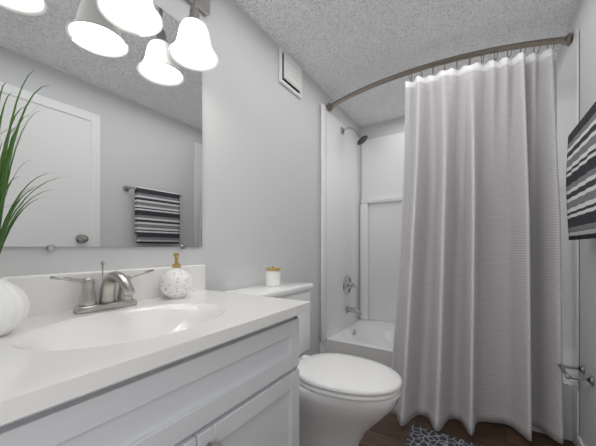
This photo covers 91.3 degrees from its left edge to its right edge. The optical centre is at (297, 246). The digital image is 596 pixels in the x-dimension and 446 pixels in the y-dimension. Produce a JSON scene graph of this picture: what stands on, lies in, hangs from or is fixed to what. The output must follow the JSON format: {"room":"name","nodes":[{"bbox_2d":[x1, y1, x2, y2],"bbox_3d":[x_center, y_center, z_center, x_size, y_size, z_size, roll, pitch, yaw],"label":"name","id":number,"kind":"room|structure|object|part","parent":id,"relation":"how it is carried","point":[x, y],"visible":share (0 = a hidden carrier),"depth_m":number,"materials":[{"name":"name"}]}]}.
{"room":"bathroom","nodes":[
{"label":"bathroom","id":0,"kind":"room"},
{"bbox_2d":[0,0,359,357],"bbox_3d":[-0.293,-0.109,1.661,0.100,2.326,3.620,0,0,32],"label":"wall","id":1,"kind":"structure","parent":0,"point":[260,168],"depth_m":1.59,"materials":[{"name":"white paint"}]},
{"bbox_2d":[47,245,54,250],"bbox_3d":[-0.729,0.002,0.860,0.010,0.018,0.016,0,0,32],"label":"mirror clip","id":2,"kind":"object","parent":1,"relation":"attached to","point":[50,247],"depth_m":0.86,"materials":[{"name":"silver metal"}]},
{"bbox_2d":[0,0,201,246],"bbox_3d":[-0.682,-0.473,0.939,0.006,0.945,0.915,0,0,32],"label":"mirror","id":3,"kind":"object","parent":1,"relation":"attached to","point":[113,129],"visible":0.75,"depth_m":0.96,"materials":[{"name":"clear glass"}]},
{"bbox_2d":[96,0,162,35],"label":"sconce","id":4,"kind":"object","parent":1,"relation":"attached to","point":[135,17],"depth_m":1.00,"materials":[{"name":"white glass"}]},
{"bbox_2d":[168,0,218,71],"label":"sconce","id":5,"kind":"object","parent":1,"relation":"attached to","point":[190,48],"depth_m":1.16,"materials":[{"name":"white glass"}]},
{"bbox_2d":[279,46,301,98],"bbox_3d":[-0.044,-1.153,1.941,0.024,0.223,0.260,0,0,32],"label":"fan","id":6,"kind":"object","parent":1,"relation":"attached to","point":[290,73],"visible":1,"depth_m":1.91,"materials":[{"name":"white plastic"}]},
{"bbox_2d":[360,117,404,322],"bbox_3d":[1.324,-0.109,2.723,1.510,2.326,0.100,0,0,32],"label":"wall","id":7,"kind":"structure","parent":0,"point":[386,128],"depth_m":2.95,"materials":[{"name":"white paint"}]},
{"bbox_2d":[233,0,578,126],"bbox_3d":[0.388,-1.322,1.232,1.710,0.100,3.620,0,0,32],"label":"ceiling","id":8,"kind":"structure","parent":0,"point":[335,50],"depth_m":1.74,"materials":[{"name":"white paint"}]},
{"bbox_2d":[359,413,574,445],"bbox_3d":[0.388,1.104,1.232,1.710,0.100,3.620,0,0,32],"label":"floor","id":9,"kind":"structure","parent":0,"point":[387,430],"depth_m":1.64,"materials":[{"name":"brown wood"}]},
{"bbox_2d":[0,261,310,445],"bbox_3d":[-0.441,0.550,0.791,0.570,1.008,0.926,0,0,32],"label":"bathroom vanity","id":10,"kind":"object","parent":9,"relation":"on","point":[130,357],"visible":1,"depth_m":0.71,"materials":[{"name":"white paint"}]},
{"bbox_2d":[0,70,69,336],"bbox_3d":[-0.656,-0.093,0.626,0.302,0.573,0.264,0,0,32],"label":"potted plant","id":11,"kind":"object","parent":10,"relation":"on","point":[14,305],"visible":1,"depth_m":0.63,"materials":[{"name":"green plant"}]},
{"bbox_2d":[49,261,153,313],"bbox_3d":[-0.558,0.119,0.894,0.180,0.148,0.294,0,0,32],"label":"faucet","id":12,"kind":"object","parent":10,"relation":"on","point":[125,303],"depth_m":0.89,"materials":[{"name":"silver metal"}]},
{"bbox_2d":[159,253,193,298],"bbox_3d":[-0.466,0.108,1.117,0.124,0.170,0.124,0,0,32],"label":"soap dispenser","id":13,"kind":"object","parent":10,"relation":"on","point":[176,281],"visible":1,"depth_m":1.08,"materials":[{"name":"ceramic"}]},
{"bbox_2d":[225,281,401,445],"bbox_3d":[0.102,0.634,1.441,0.790,0.837,0.512,0,0,32],"label":"toilet","id":14,"kind":"object","parent":9,"relation":"on","point":[347,400],"visible":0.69,"depth_m":1.28,"materials":[{"name":"white ceramic"}]},
{"bbox_3d":[-0.130,0.417,1.587,0.242,0.403,0.512,0,0,32],"label":"tank","id":15,"kind":"part","parent":14,"relation":"part of","materials":[{"name":"white ceramic"}]},
{"bbox_2d":[266,266,280,286],"bbox_3d":[-0.138,0.161,1.616,0.084,0.109,0.084,0,0,32],"label":"candle","id":16,"kind":"object","parent":14,"relation":"on","point":[272,276],"visible":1,"depth_m":1.58,"materials":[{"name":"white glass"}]},
{"bbox_3d":[0.210,0.593,1.373,0.535,0.054,0.387,0,0,32],"label":"seat","id":17,"kind":"part","parent":14,"relation":"part of","materials":[{"name":"white plastic"}]},
{"bbox_2d":[404,425,481,445],"bbox_3d":[0.833,1.047,1.367,0.640,0.012,0.420,0,0,32],"label":"bath mat","id":18,"kind":"object","parent":9,"relation":"on","point":[419,436],"visible":0.97,"depth_m":1.58,"materials":[{"name":"fabric"}]},
{"bbox_2d":[319,30,578,445],"bbox_3d":[1.049,-0.036,2.285,1.504,2.179,0.926,0,0,32],"label":"tub","id":19,"kind":"object","parent":9,"relation":"on","point":[360,191],"visible":0.38,"depth_m":2.60,"materials":[{"name":"white plastic"}]},
{"bbox_2d":[557,0,595,445],"bbox_3d":[1.070,-0.109,0.804,0.100,2.326,3.620,0,0,32],"label":"wall","id":20,"kind":"structure","parent":0,"point":[583,20],"depth_m":1.40,"materials":[{"name":"white paint"}]},
{"bbox_2d":[328,32,571,443],"bbox_3d":[0.770,-0.089,1.830,1.492,2.202,0.510,0,0,32],"label":"shower curtain","id":21,"kind":"object","parent":20,"relation":"attached to","point":[478,328],"visible":1,"depth_m":1.70,"materials":[{"name":"white fabric"}]},
{"bbox_2d":[558,363,594,385],"bbox_3d":[1.328,0.604,1.401,0.096,0.044,0.188,0,0,32],"label":"paper holder","id":22,"kind":"object","parent":20,"relation":"attached to","point":[581,368],"visible":0.96,"depth_m":1.38,"materials":[{"name":"silver metal"}]},
{"bbox_2d":[577,436,584,445],"bbox_3d":[1.194,1.009,1.107,0.011,0.090,0.895,0,0,32],"label":"baseboard","id":23,"kind":"structure","parent":20,"relation":"attached to","point":[580,442],"depth_m":1.44,"materials":[{"name":"white paint"}]},
{"bbox_2d":[566,102,595,239],"bbox_3d":[1.157,-0.279,1.130,0.097,0.496,0.537,0,0,32],"label":"towel","id":24,"kind":"object","parent":20,"relation":"attached to","point":[581,184],"visible":1,"depth_m":1.14,"materials":[{"name":"multicoloured fabric"}]}
]}

